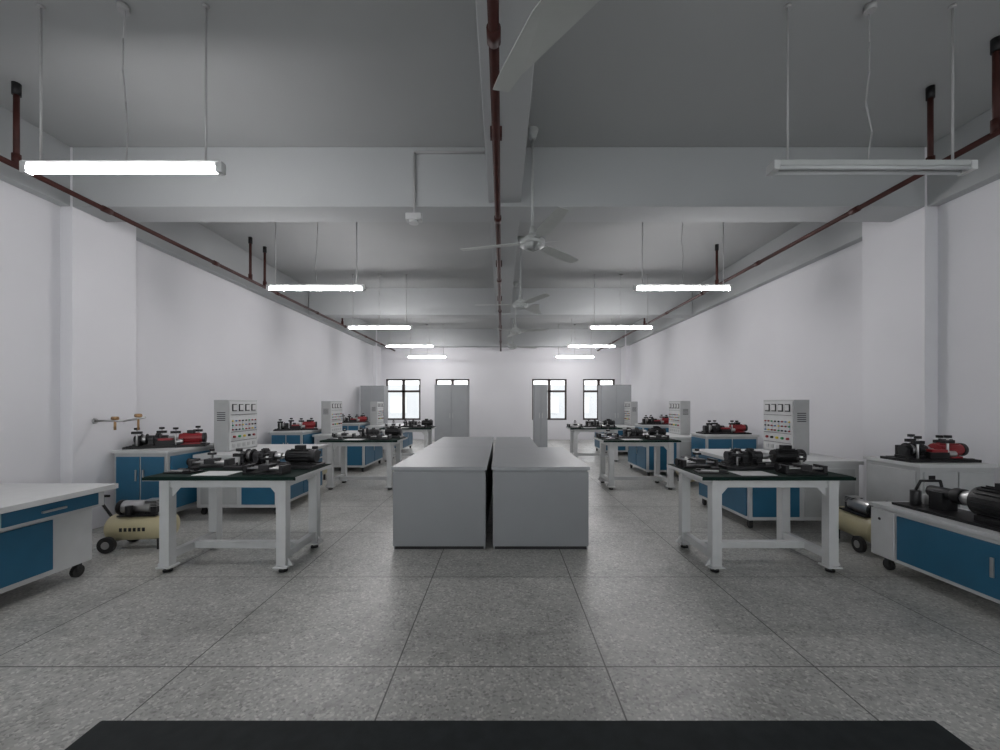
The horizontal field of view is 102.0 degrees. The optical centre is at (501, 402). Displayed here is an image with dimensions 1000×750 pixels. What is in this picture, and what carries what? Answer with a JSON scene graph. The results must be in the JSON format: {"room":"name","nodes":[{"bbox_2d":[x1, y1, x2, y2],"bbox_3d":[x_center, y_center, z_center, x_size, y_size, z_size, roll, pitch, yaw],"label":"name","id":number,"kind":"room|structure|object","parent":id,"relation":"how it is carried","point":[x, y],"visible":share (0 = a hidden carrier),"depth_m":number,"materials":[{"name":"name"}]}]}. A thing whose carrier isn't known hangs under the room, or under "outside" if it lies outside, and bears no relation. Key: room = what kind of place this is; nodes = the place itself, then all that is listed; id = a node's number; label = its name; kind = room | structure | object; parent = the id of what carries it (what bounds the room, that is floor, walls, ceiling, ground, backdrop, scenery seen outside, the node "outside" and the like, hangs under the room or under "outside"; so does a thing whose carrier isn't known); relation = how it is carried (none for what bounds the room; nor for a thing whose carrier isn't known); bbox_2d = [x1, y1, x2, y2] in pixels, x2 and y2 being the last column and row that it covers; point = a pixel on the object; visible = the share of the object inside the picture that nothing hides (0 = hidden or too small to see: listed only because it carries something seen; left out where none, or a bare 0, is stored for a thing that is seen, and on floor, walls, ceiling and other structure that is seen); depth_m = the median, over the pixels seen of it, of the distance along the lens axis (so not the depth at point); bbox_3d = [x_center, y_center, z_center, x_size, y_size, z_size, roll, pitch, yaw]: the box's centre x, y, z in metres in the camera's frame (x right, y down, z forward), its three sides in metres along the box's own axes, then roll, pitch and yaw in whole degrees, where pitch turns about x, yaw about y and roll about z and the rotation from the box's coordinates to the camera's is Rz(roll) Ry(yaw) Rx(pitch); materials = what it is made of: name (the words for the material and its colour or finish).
{"room":"training workshop","nodes":[
{"label":"training workshop","id":0,"kind":"room"},
{"bbox_2d":[0,180,372,482],"bbox_3d":[-4.760,-0.650,6.250,0.200,4.100,18.900,0,0,0],"label":"wall","id":1,"kind":"structure","parent":0,"point":[202,337],"depth_m":5.66,"materials":[{"name":"paint"}]},
{"bbox_2d":[0,106,69,205],"bbox_3d":[-4.605,-2.385,1.785,0.110,0.630,4.970,0,0,0],"label":"beam","id":2,"kind":"structure","parent":1,"relation":"attached to","point":[53,149],"depth_m":3.92,"materials":[{"name":"paint"}]},
{"bbox_2d":[60,147,135,528],"bbox_3d":[-4.595,-0.650,4.645,0.130,4.100,0.750,0,0,0],"label":"column","id":3,"kind":"structure","parent":1,"relation":"attached to","point":[98,256],"depth_m":4.52,"materials":[{"name":"paint"}]},
{"bbox_2d":[92,414,145,429],"bbox_3d":[-4.253,0.210,4.501,0.550,0.180,0.062,0,0,0],"label":"valve","id":4,"kind":"object","parent":1,"relation":"attached to","point":[113,419],"visible":1,"depth_m":4.49,"materials":[{"name":"metal"}]},
{"bbox_2d":[136,222,375,345],"bbox_3d":[-4.605,-2.385,9.810,0.110,0.630,9.580,0,0,0],"label":"beam","id":5,"kind":"structure","parent":1,"relation":"attached to","point":[194,236],"depth_m":6.74,"materials":[{"name":"paint"}]},
{"bbox_2d":[373,329,380,385],"bbox_3d":[-4.595,-0.650,14.900,0.130,4.100,0.600,0,0,0],"label":"trim","id":6,"kind":"structure","parent":1,"relation":"attached to","point":[376,349],"depth_m":14.62,"materials":[{"name":"paint"}]},
{"bbox_2d":[405,151,484,225],"bbox_3d":[-0.575,-2.256,4.220,0.850,0.773,0.100,0,0,0],"label":"conduit","id":7,"kind":"object","parent":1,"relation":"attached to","point":[414,218],"visible":0.98,"depth_m":4.24,"materials":[{"name":"white metal"}]},
{"bbox_2d":[73,147,924,221],"bbox_3d":[-0.035,-2.385,4.455,8.990,0.630,0.370,0,0,0],"label":"beam","id":8,"kind":"structure","parent":1,"relation":"attached to","point":[260,184],"depth_m":4.27,"materials":[{"name":"paint"}]},
{"bbox_2d":[309,288,691,317],"bbox_3d":[-0.035,-2.385,9.685,8.990,0.630,0.370,0,0,0],"label":"beam","id":9,"kind":"structure","parent":1,"relation":"attached to","point":[421,302],"depth_m":9.50,"materials":[{"name":"paint"}]},
{"bbox_2d":[377,329,624,346],"bbox_3d":[-0.035,-2.385,14.885,8.990,0.630,0.370,0,0,0],"label":"beam","id":10,"kind":"structure","parent":1,"relation":"attached to","point":[452,337],"depth_m":14.70,"materials":[{"name":"paint"}]},
{"bbox_2d":[0,440,999,749],"bbox_3d":[-0.030,1.500,6.250,9.660,0.200,18.900,0,0,0],"label":"floor","id":11,"kind":"structure","parent":0,"point":[634,624],"depth_m":2.50,"materials":[{"name":"tile"}]},
{"bbox_2d":[0,483,117,593],"bbox_3d":[-3.800,1.035,2.565,1.200,0.730,1.630,0,0,0],"label":"bench","id":12,"kind":"object","parent":11,"relation":"on","point":[46,528],"visible":1,"depth_m":2.98,"materials":[{"name":"white metal"}]},
{"bbox_2d":[96,495,179,553],"bbox_3d":[-3.538,1.144,3.946,0.668,0.512,0.360,0,0,-6],"label":"air compressor","id":13,"kind":"object","parent":11,"relation":"on","point":[134,520],"visible":0.73,"depth_m":3.85,"materials":[{"name":"metal"}]},
{"bbox_2d":[111,443,213,513],"bbox_3d":[-4.175,0.975,5.128,0.650,0.850,0.945,0,0,0],"label":"cabinet","id":14,"kind":"object","parent":11,"relation":"on","point":[130,465],"visible":0.34,"depth_m":4.67,"materials":[{"name":"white metal"}]},
{"bbox_2d":[122,426,209,449],"bbox_3d":[-4.180,0.424,5.080,0.800,0.252,0.300,0,0,-26],"label":"rig","id":15,"kind":"object","parent":14,"relation":"on","point":[192,438],"visible":0.98,"depth_m":5.01,"materials":[{"name":"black metal"}]},
{"bbox_2d":[142,464,331,572],"bbox_3d":[-2.300,1.000,3.647,1.248,0.800,0.726,0,0,0],"label":"workbench","id":16,"kind":"object","parent":11,"relation":"on","point":[169,484],"visible":0.91,"depth_m":3.35,"materials":[{"name":"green metal"}]},
{"bbox_2d":[163,467,203,473],"bbox_3d":[-2.750,0.580,3.500,0.240,0.040,0.160,0,0,8],"label":"tool","id":17,"kind":"object","parent":16,"relation":"on","point":[191,470],"visible":1,"depth_m":3.46,"materials":[{"name":"black metal"}]},
{"bbox_2d":[186,449,234,467],"bbox_3d":[-2.737,0.515,3.798,0.375,0.170,0.140,0,0,-6],"label":"valve","id":18,"kind":"object","parent":16,"relation":"on","point":[211,462],"visible":0.98,"depth_m":3.76,"materials":[{"name":"black metal"}]},
{"bbox_2d":[191,471,242,475],"bbox_3d":[-2.420,0.599,3.450,0.296,0.003,0.210,0,0,0],"label":"instruction sheet","id":19,"kind":"object","parent":16,"relation":"on","point":[208,473],"visible":0.86,"depth_m":3.43,"materials":[{"name":"paper"}]},
{"bbox_2d":[241,453,290,474],"bbox_3d":[-2.018,0.515,3.451,0.375,0.170,0.140,0,0,3],"label":"valve","id":20,"kind":"object","parent":16,"relation":"on","point":[268,468],"visible":1,"depth_m":3.40,"materials":[{"name":"black metal"}]},
{"bbox_2d":[222,445,325,469],"bbox_3d":[-2.120,0.497,3.800,0.800,0.205,0.300,0,0,0],"label":"rig","id":21,"kind":"object","parent":16,"relation":"on","point":[300,458],"visible":0.86,"depth_m":3.75,"materials":[{"name":"metal"}]},
{"bbox_2d":[193,444,327,513],"bbox_3d":[-3.260,1.020,5.650,1.120,0.760,1.300,0,0,0],"label":"desk","id":22,"kind":"object","parent":11,"relation":"on","point":[231,497],"visible":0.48,"depth_m":5.03,"materials":[{"name":"white metal"}]},
{"bbox_2d":[214,400,256,451],"bbox_3d":[-3.658,0.300,5.609,0.225,0.680,0.623,0,0,0],"label":"control console","id":23,"kind":"object","parent":22,"relation":"on","point":[235,421],"visible":1,"depth_m":5.40,"materials":[{"name":"grey metal"}]},
{"bbox_2d":[269,428,320,443],"bbox_3d":[-4.175,0.975,8.277,0.650,0.850,0.945,0,0,0],"label":"stand","id":24,"kind":"object","parent":11,"relation":"on","point":[299,436],"visible":0.14,"depth_m":7.82,"materials":[{"name":"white metal"}]},
{"bbox_2d":[273,418,317,430],"bbox_3d":[-4.180,0.427,8.230,0.800,0.246,0.300,0,0,-26],"label":"rig","id":25,"kind":"object","parent":24,"relation":"on","point":[309,424],"visible":1,"depth_m":8.16,"materials":[{"name":"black metal"}]},
{"bbox_2d":[312,430,384,471],"bbox_3d":[-3.260,1.020,8.800,1.120,0.760,1.300,0,0,0],"label":"desk","id":26,"kind":"object","parent":11,"relation":"on","point":[357,456],"visible":0.48,"depth_m":8.18,"materials":[{"name":"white metal"}]},
{"bbox_2d":[321,401,341,433],"bbox_3d":[-3.658,0.300,8.758,0.225,0.680,0.623,0,0,0],"label":"control console","id":27,"kind":"object","parent":26,"relation":"on","point":[331,411],"visible":1,"depth_m":8.48,"materials":[{"name":"grey metal"}]},
{"bbox_2d":[342,422,369,429],"bbox_3d":[-4.175,0.975,11.428,0.650,0.850,0.945,0,0,0],"label":"stand","id":28,"kind":"object","parent":11,"relation":"on","point":[349,426],"visible":0.06,"depth_m":10.98,"materials":[{"name":"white metal"}]},
{"bbox_2d":[342,413,368,422],"bbox_3d":[-4.180,0.422,11.380,0.800,0.255,0.300,0,0,-26],"label":"rig","id":29,"kind":"object","parent":28,"relation":"on","point":[360,419],"visible":0.91,"depth_m":11.33,"materials":[{"name":"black metal"}]},
{"bbox_2d":[319,437,407,489],"bbox_3d":[-2.300,1.000,6.847,1.248,0.800,0.726,0,0,0],"label":"workbench","id":30,"kind":"object","parent":11,"relation":"on","point":[332,444],"visible":0.8,"depth_m":6.55,"materials":[{"name":"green metal"}]},
{"bbox_2d":[353,426,404,437],"bbox_3d":[-2.120,0.497,7.000,0.800,0.205,0.300,0,0,0],"label":"rig","id":31,"kind":"object","parent":30,"relation":"on","point":[395,432],"visible":0.92,"depth_m":6.95,"materials":[{"name":"metal"}]},
{"bbox_2d":[367,429,391,439],"bbox_3d":[-2.018,0.515,6.651,0.375,0.170,0.140,0,0,3],"label":"valve","id":32,"kind":"object","parent":30,"relation":"on","point":[380,436],"visible":1,"depth_m":6.60,"materials":[{"name":"black metal"}]},
{"bbox_2d":[360,386,387,423],"bbox_3d":[-4.125,0.425,13.068,0.750,1.950,0.465,0,0,0],"label":"storage cabinet","id":33,"kind":"object","parent":11,"relation":"on","point":[368,394],"visible":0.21,"depth_m":12.85,"materials":[{"name":"grey metal"}]},
{"bbox_2d":[365,424,412,452],"bbox_3d":[-3.260,1.020,11.950,1.120,0.760,1.300,0,0,0],"label":"desk","id":34,"kind":"object","parent":11,"relation":"on","point":[408,442],"visible":0.34,"depth_m":11.53,"materials":[{"name":"white metal"}]},
{"bbox_2d":[370,402,383,424],"bbox_3d":[-3.658,0.300,11.909,0.225,0.680,0.623,0,0,0],"label":"control console","id":35,"kind":"object","parent":34,"relation":"on","point":[376,408],"visible":1,"depth_m":11.60,"materials":[{"name":"grey metal"}]},
{"bbox_2d":[379,426,435,461],"bbox_3d":[-2.300,1.000,9.997,1.248,0.800,0.726,0,0,0],"label":"workbench","id":36,"kind":"object","parent":11,"relation":"on","point":[427,432],"visible":0.46,"depth_m":9.70,"materials":[{"name":"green metal"}]},
{"bbox_2d":[400,419,433,426],"bbox_3d":[-2.120,0.497,10.150,0.800,0.205,0.300,0,0,0],"label":"rig","id":37,"kind":"object","parent":36,"relation":"on","point":[429,423],"visible":0.94,"depth_m":10.10,"materials":[{"name":"metal"}]},
{"bbox_2d":[391,447,491,548],"bbox_3d":[-0.600,1.005,4.730,0.910,0.790,1.740,0,0,0],"label":"island table","id":38,"kind":"object","parent":11,"relation":"on","point":[442,495],"visible":1,"depth_m":3.87,"materials":[{"name":"grey metal"}]},
{"bbox_2d":[435,384,468,441],"bbox_3d":[-1.500,0.425,12.217,1.000,1.950,0.465,0,0,0],"label":"storage cabinet","id":39,"kind":"object","parent":11,"relation":"on","point":[451,400],"visible":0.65,"depth_m":12.00,"materials":[{"name":"grey metal"}]},
{"bbox_2d":[427,437,493,492],"bbox_3d":[-0.600,1.005,6.455,0.910,0.790,1.690,0,0,0],"label":"island table","id":40,"kind":"object","parent":11,"relation":"on","point":[445,441],"visible":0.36,"depth_m":6.25,"materials":[{"name":"grey laminate"}]},
{"bbox_2d":[495,437,537,446],"bbox_3d":[0.200,1.005,6.455,0.600,0.790,1.690,0,0,0],"label":"island table","id":41,"kind":"object","parent":11,"relation":"on","point":[500,441],"visible":0.25,"depth_m":6.25,"materials":[{"name":"grey laminate"}]},
{"bbox_2d":[65,721,973,749],"bbox_3d":[0.030,1.000,0.394,1.580,0.800,0.748,0,0,0],"label":"desk","id":42,"kind":"object","parent":11,"relation":"on","point":[105,735],"visible":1,"depth_m":0.73,"materials":[{"name":"metal"}]},
{"bbox_2d":[533,384,546,446],"bbox_3d":[1.150,0.425,12.217,0.400,1.950,0.465,0,0,0],"label":"storage cabinet","id":43,"kind":"object","parent":11,"relation":"on","point":[539,390],"visible":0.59,"depth_m":12.00,"materials":[{"name":"grey metal"}]},
{"bbox_2d":[492,447,589,548],"bbox_3d":[0.370,1.005,4.730,0.940,0.790,1.740,0,0,0],"label":"island table","id":44,"kind":"object","parent":11,"relation":"on","point":[541,494],"visible":1,"depth_m":3.87,"materials":[{"name":"grey laminate"}]},
{"bbox_2d":[566,426,622,461],"bbox_3d":[2.250,1.000,9.997,1.248,0.800,0.726,0,0,0],"label":"workbench","id":45,"kind":"object","parent":11,"relation":"on","point":[574,432],"visible":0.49,"depth_m":9.70,"materials":[{"name":"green metal"}]},
{"bbox_2d":[582,419,616,426],"bbox_3d":[2.430,0.497,10.150,0.800,0.205,0.300,0,0,0],"label":"rig","id":46,"kind":"object","parent":45,"relation":"on","point":[589,423],"visible":0.91,"depth_m":10.10,"materials":[{"name":"metal"}]},
{"bbox_2d":[598,385,630,424],"bbox_3d":[3.450,0.425,12.418,0.900,1.950,0.465,0,0,0],"label":"storage cabinet","id":47,"kind":"object","parent":11,"relation":"on","point":[611,398],"visible":0.54,"depth_m":12.20,"materials":[{"name":"grey metal"}]},
{"bbox_2d":[594,425,635,452],"bbox_3d":[3.315,1.020,11.350,1.330,0.760,1.200,0,0,0],"label":"desk","id":48,"kind":"object","parent":11,"relation":"on","point":[620,432],"visible":0.29,"depth_m":10.78,"materials":[{"name":"white metal"}]},
{"bbox_2d":[624,402,637,425],"bbox_3d":[3.667,0.300,11.569,0.225,0.680,0.583,0,0,0],"label":"control console","id":49,"kind":"object","parent":48,"relation":"on","point":[630,408],"visible":1,"depth_m":11.29,"materials":[{"name":"grey metal"}]},
{"bbox_2d":[594,437,680,489],"bbox_3d":[2.250,1.000,6.847,1.248,0.800,0.726,0,0,0],"label":"workbench","id":50,"kind":"object","parent":11,"relation":"on","point":[612,444],"visible":0.98,"depth_m":6.55,"materials":[{"name":"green metal"}]},
{"bbox_2d":[619,426,665,437],"bbox_3d":[2.430,0.497,7.000,0.800,0.205,0.300,0,0,0],"label":"rig","id":51,"kind":"object","parent":50,"relation":"on","point":[628,432],"visible":0.94,"depth_m":6.95,"materials":[{"name":"metal"}]},
{"bbox_2d":[644,429,668,439],"bbox_3d":[2.533,0.515,6.651,0.375,0.170,0.140,0,0,3],"label":"valve","id":52,"kind":"object","parent":50,"relation":"on","point":[657,436],"visible":0.98,"depth_m":6.60,"materials":[{"name":"black metal"}]},
{"bbox_2d":[635,424,668,431],"bbox_3d":[3.960,0.975,10.398,0.920,0.850,0.605,0,0,0],"label":"stand","id":53,"kind":"object","parent":11,"relation":"on","point":[644,427],"visible":0.08,"depth_m":10.12,"materials":[{"name":"white metal"}]},
{"bbox_2d":[638,415,668,424],"bbox_3d":[3.960,0.424,10.400,0.840,0.253,0.300,0,0,0],"label":"rig","id":54,"kind":"object","parent":53,"relation":"on","point":[664,420],"visible":0.88,"depth_m":10.32,"materials":[{"name":"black metal"}]},
{"bbox_2d":[628,432,690,475],"bbox_3d":[3.315,1.020,8.200,1.330,0.760,1.200,0,0,0],"label":"desk","id":55,"kind":"object","parent":11,"relation":"on","point":[642,457],"visible":0.43,"depth_m":7.63,"materials":[{"name":"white metal"}]},
{"bbox_2d":[669,401,689,434],"bbox_3d":[3.667,0.300,8.418,0.225,0.680,0.583,0,0,0],"label":"control console","id":56,"kind":"object","parent":55,"relation":"on","point":[679,411],"visible":1,"depth_m":8.17,"materials":[{"name":"grey metal"}]},
{"bbox_2d":[690,433,758,457],"bbox_3d":[3.960,0.975,7.247,0.920,0.850,0.605,0,0,0],"label":"stand","id":57,"kind":"object","parent":11,"relation":"on","point":[698,441],"visible":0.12,"depth_m":6.96,"materials":[{"name":"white metal"}]},
{"bbox_2d":[696,420,751,433],"bbox_3d":[3.960,0.429,7.250,0.840,0.242,0.300,0,0,0],"label":"rig","id":58,"kind":"object","parent":57,"relation":"on","point":[736,427],"visible":1,"depth_m":7.19,"materials":[{"name":"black metal"}]},
{"bbox_2d":[667,464,855,572],"bbox_3d":[2.250,1.000,3.647,1.248,0.800,0.726,0,0,0],"label":"workbench","id":59,"kind":"object","parent":11,"relation":"on","point":[717,484],"visible":0.93,"depth_m":3.36,"materials":[{"name":"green metal"}]},
{"bbox_2d":[674,449,718,467],"bbox_3d":[1.813,0.515,3.798,0.375,0.170,0.140,0,0,-6],"label":"valve","id":60,"kind":"object","parent":59,"relation":"on","point":[698,462],"visible":0.98,"depth_m":3.76,"materials":[{"name":"black metal"}]},
{"bbox_2d":[693,467,728,473],"bbox_3d":[1.800,0.580,3.500,0.240,0.040,0.160,0,0,8],"label":"tool","id":61,"kind":"object","parent":59,"relation":"on","point":[713,470],"visible":1,"depth_m":3.45,"materials":[{"name":"black metal"}]},
{"bbox_2d":[728,471,777,475],"bbox_3d":[2.130,0.599,3.450,0.296,0.003,0.210,0,0,0],"label":"instruction sheet","id":62,"kind":"object","parent":59,"relation":"on","point":[742,473],"visible":1,"depth_m":3.43,"materials":[{"name":"paper"}]},
{"bbox_2d":[718,445,806,469],"bbox_3d":[2.430,0.497,3.800,0.800,0.205,0.300,0,0,0],"label":"rig","id":63,"kind":"object","parent":59,"relation":"on","point":[734,459],"visible":0.95,"depth_m":3.75,"materials":[{"name":"metal"}]},
{"bbox_2d":[774,453,827,474],"bbox_3d":[2.533,0.515,3.451,0.375,0.170,0.140,0,0,3],"label":"valve","id":64,"kind":"object","parent":59,"relation":"on","point":[803,469],"visible":1,"depth_m":3.40,"materials":[{"name":"black metal"}]},
{"bbox_2d":[692,449,863,527],"bbox_3d":[3.315,1.020,5.050,1.330,0.760,1.200,0,0,0],"label":"workbench","id":65,"kind":"object","parent":11,"relation":"on","point":[751,504],"visible":0.42,"depth_m":4.48,"materials":[{"name":"white metal"}]},
{"bbox_2d":[764,400,808,454],"bbox_3d":[3.667,0.300,5.269,0.225,0.680,0.583,0,0,0],"label":"control console","id":66,"kind":"object","parent":65,"relation":"on","point":[786,422],"visible":0.97,"depth_m":5.09,"materials":[{"name":"grey metal"}]},
{"bbox_2d":[839,495,872,552],"bbox_3d":[3.525,1.144,3.942,0.360,0.512,0.668,0,0,7],"label":"air compressor","id":67,"kind":"object","parent":11,"relation":"on","point":[855,516],"visible":0.43,"depth_m":3.90,"materials":[{"name":"metal"}]},
{"bbox_2d":[863,456,998,509],"bbox_3d":[4.090,0.975,3.908,0.700,0.850,0.585,0,0,0],"label":"stand","id":68,"kind":"object","parent":11,"relation":"on","point":[886,480],"visible":0.2,"depth_m":3.68,"materials":[{"name":"white metal"}]},
{"bbox_2d":[880,434,981,462],"bbox_3d":[4.090,0.425,3.880,0.660,0.250,0.300,0,0,0],"label":"rig","id":69,"kind":"object","parent":68,"relation":"on","point":[946,450],"visible":1,"depth_m":3.81,"materials":[{"name":"black metal"}]},
{"bbox_2d":[869,501,999,603],"bbox_3d":[3.442,1.125,2.925,0.556,0.550,1.150,0,0,0],"label":"workbench","id":70,"kind":"object","parent":11,"relation":"on","point":[964,556],"visible":0.95,"depth_m":2.95,"materials":[{"name":"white metal"}]},
{"bbox_2d":[892,480,999,531],"bbox_3d":[3.430,0.700,2.920,0.320,0.300,0.960,0,0,0],"label":"motor","id":71,"kind":"object","parent":70,"relation":"on","point":[983,503],"visible":1,"depth_m":2.99,"materials":[{"name":"black metal"}]},
{"bbox_2d":[0,0,999,328],"bbox_3d":[-0.030,-2.800,6.250,9.660,0.200,18.900,0,0,0],"label":"ceiling","id":72,"kind":"structure","parent":0,"point":[281,73],"depth_m":3.47,"materials":[{"name":"paint"}]},
{"bbox_2d":[19,1,225,175],"bbox_3d":[-2.570,-2.128,2.750,1.360,1.140,0.067,0,0,0],"label":"light","id":73,"kind":"object","parent":72,"relation":"hanging from","point":[27,167],"visible":1,"depth_m":2.73,"materials":[{"name":"plastic"}]},
{"bbox_2d":[0,81,394,350],"bbox_3d":[-4.100,-2.333,6.250,0.062,0.729,18.480,0,0,0],"label":"pipe","id":74,"kind":"object","parent":72,"relation":"attached to","point":[16,88],"visible":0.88,"depth_m":4.22,"materials":[{"name":"brown metal"}]},
{"bbox_2d":[266,222,365,290],"bbox_3d":[-2.570,-2.128,5.600,1.360,1.140,0.067,0,0,0],"label":"light","id":75,"kind":"object","parent":72,"relation":"hanging from","point":[268,287],"visible":0.89,"depth_m":5.58,"materials":[{"name":"plastic"}]},
{"bbox_2d":[347,274,411,328],"bbox_3d":[-2.570,-2.128,8.500,1.360,1.140,0.067,0,0,0],"label":"light","id":76,"kind":"object","parent":72,"relation":"hanging from","point":[406,326],"visible":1,"depth_m":8.48,"materials":[{"name":"plastic"}]},
{"bbox_2d":[385,342,433,346],"bbox_3d":[-2.570,-2.128,11.300,1.360,1.140,0.067,0,0,0],"label":"light","id":77,"kind":"object","parent":72,"relation":"hanging from","point":[409,344],"visible":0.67,"depth_m":11.28,"materials":[{"name":"plastic"}]},
{"bbox_2d":[407,324,446,357],"bbox_3d":[-2.570,-2.128,13.900,1.360,1.140,0.067,0,0,0],"label":"light","id":78,"kind":"object","parent":72,"relation":"hanging from","point":[443,355],"visible":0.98,"depth_m":13.88,"materials":[{"name":"plastic"}]},
{"bbox_2d":[496,318,509,344],"bbox_3d":[0.030,-2.405,12.285,0.340,0.590,4.830,0,0,0],"label":"beam","id":79,"kind":"structure","parent":72,"relation":"attached to","point":[505,322],"depth_m":11.79,"materials":[{"name":"paint"}]},
{"bbox_2d":[490,222,518,312],"bbox_3d":[0.030,-2.405,7.070,0.340,0.590,4.860,0,0,0],"label":"beam","id":80,"kind":"structure","parent":72,"relation":"attached to","point":[509,230],"depth_m":6.00,"materials":[{"name":"paint"}]},
{"bbox_2d":[475,0,539,202],"bbox_3d":[0.030,-2.405,1.720,0.340,0.590,5.100,0,0,0],"label":"beam","id":81,"kind":"structure","parent":72,"relation":"attached to","point":[513,14],"depth_m":2.86,"materials":[{"name":"paint"}]},
{"bbox_2d":[486,0,501,350],"bbox_3d":[-0.045,-2.034,6.250,0.090,0.147,18.480,0,0,0],"label":"pipe","id":82,"kind":"object","parent":81,"relation":"attached to","point":[493,28],"visible":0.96,"depth_m":2.83,"materials":[{"name":"brown metal"}]},
{"bbox_2d":[475,236,549,313],"bbox_3d":[0.135,-2.119,6.600,1.149,1.158,1.327,0,0,0],"label":"ceiling fan","id":83,"kind":"object","parent":72,"relation":"hanging from","point":[520,303],"depth_m":6.55,"materials":[{"name":"white metal"}]},
{"bbox_2d":[488,281,547,336],"bbox_3d":[0.359,-2.119,9.163,1.306,1.158,1.247,0,0,0],"label":"ceiling fan","id":84,"kind":"object","parent":72,"relation":"hanging from","point":[514,331],"depth_m":8.99,"materials":[{"name":"white metal"}]},
{"bbox_2d":[460,126,577,263],"bbox_3d":[0.210,-2.109,3.920,1.275,1.178,1.287,0,0,0],"label":"ceiling fan","id":85,"kind":"object","parent":72,"relation":"hanging from","point":[532,242],"depth_m":3.98,"materials":[{"name":"white metal"}]},
{"bbox_2d":[555,324,594,357],"bbox_3d":[2.500,-2.128,13.900,1.360,1.140,0.067,0,0,0],"label":"light","id":86,"kind":"object","parent":72,"relation":"hanging from","point":[558,355],"visible":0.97,"depth_m":13.88,"materials":[{"name":"plastic"}]},
{"bbox_2d":[567,318,615,346],"bbox_3d":[2.500,-2.128,11.300,1.360,1.140,0.067,0,0,0],"label":"light","id":87,"kind":"object","parent":72,"relation":"hanging from","point":[571,344],"visible":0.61,"depth_m":11.28,"materials":[{"name":"plastic"}]},
{"bbox_2d":[588,274,653,328],"bbox_3d":[2.500,-2.128,8.500,1.360,1.140,0.067,0,0,0],"label":"light","id":88,"kind":"object","parent":72,"relation":"hanging from","point":[594,326],"visible":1,"depth_m":8.48,"materials":[{"name":"plastic"}]},
{"bbox_2d":[633,222,732,290],"bbox_3d":[2.500,-2.128,5.600,1.360,1.140,0.067,0,0,0],"label":"light","id":89,"kind":"object","parent":72,"relation":"hanging from","point":[635,287],"visible":0.81,"depth_m":5.58,"materials":[{"name":"plastic"}]},
{"bbox_2d":[597,35,999,350],"bbox_3d":[3.660,-2.333,6.250,0.062,0.729,18.480,0,0,0],"label":"pipe","id":90,"kind":"object","parent":72,"relation":"attached to","point":[994,42],"visible":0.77,"depth_m":3.45,"materials":[{"name":"red metal"}]},
{"bbox_2d":[766,1,977,175],"bbox_3d":[2.500,-2.131,2.750,1.360,1.133,0.090,0,0,0],"label":"light","id":91,"kind":"object","parent":72,"relation":"hanging from","point":[776,167],"visible":1,"depth_m":2.73,"materials":[{"name":"metal"}]},
{"bbox_2d":[381,347,620,439],"bbox_3d":[-0.030,-0.650,15.600,9.260,4.100,0.200,0,0,0],"label":"wall","id":92,"kind":"structure","parent":0,"point":[500,382],"depth_m":15.50,"materials":[{"name":"paint"}]},
{"bbox_2d":[386,379,419,419],"bbox_3d":[-3.785,-0.135,15.590,1.330,1.570,0.060,0,0,0],"label":"window","id":93,"kind":"structure","parent":92,"relation":"in","point":[403,390],"depth_m":15.56,"materials":[{"name":"brown metal"}]},
{"bbox_2d":[532,379,566,419],"bbox_3d":[1.815,-0.135,15.590,1.330,1.570,0.060,0,0,0],"label":"window","id":94,"kind":"structure","parent":92,"relation":"in","point":[549,390],"depth_m":15.56,"materials":[{"name":"brown metal"}]},
{"bbox_2d":[583,379,614,419],"bbox_3d":[3.715,-0.135,15.590,1.230,1.570,0.060,0,0,0],"label":"window","id":95,"kind":"structure","parent":92,"relation":"in","point":[597,380],"depth_m":15.56,"materials":[{"name":"brown metal"}]},
{"bbox_2d":[493,0,599,91],"bbox_3d":[0.438,-2.119,1.432,1.207,1.158,1.320,0,0,0],"label":"ceiling fan","id":96,"kind":"object","parent":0,"point":[549,20],"depth_m":1.75,"materials":[{"name":"white metal"}]},
{"bbox_2d":[630,179,999,496],"bbox_3d":[4.700,-0.650,6.250,0.200,4.100,18.900,0,0,0],"label":"wall","id":97,"kind":"structure","parent":0,"point":[797,335],"depth_m":5.74,"materials":[{"name":"paint"}]},
{"bbox_2d":[621,329,629,384],"bbox_3d":[4.530,-0.650,14.900,0.140,4.100,0.600,0,0,0],"label":"trim","id":98,"kind":"structure","parent":97,"relation":"attached to","point":[625,351],"depth_m":14.63,"materials":[{"name":"paint"}]},
{"bbox_2d":[626,222,861,345],"bbox_3d":[4.540,-2.385,9.810,0.120,0.630,9.580,0,0,0],"label":"trim","id":99,"kind":"structure","parent":97,"relation":"attached to","point":[838,236],"depth_m":6.76,"materials":[{"name":"paint"}]},
{"bbox_2d":[862,147,937,499],"bbox_3d":[4.530,-0.650,4.645,0.140,4.100,0.750,0,0,0],"label":"pillar","id":100,"kind":"structure","parent":97,"relation":"attached to","point":[900,256],"depth_m":4.55,"materials":[{"name":"paint"}]},
{"bbox_2d":[927,108,999,205],"bbox_3d":[4.540,-2.385,1.785,0.120,0.630,4.970,0,0,0],"label":"trim","id":101,"kind":"structure","parent":97,"relation":"attached to","point":[941,189],"depth_m":3.90,"materials":[{"name":"paint"}]},
{"label":"outside","id":102,"kind":"structure","parent":0,"visible":0},
{"bbox_3d":[0.000,7.500,47.950,120.000,0.200,64.100,0,0,0],"label":"ground","id":103,"kind":"structure","parent":102,"visible":0},
{"bbox_2d":[388,385,596,417],"bbox_3d":[0.000,2.800,44.975,44.000,9.200,10.050,0,0,0],"label":"neighbouring building","id":104,"kind":"structure","parent":103,"relation":"on","point":[394,398],"depth_m":40.00,"materials":[{"name":"grey metal"}]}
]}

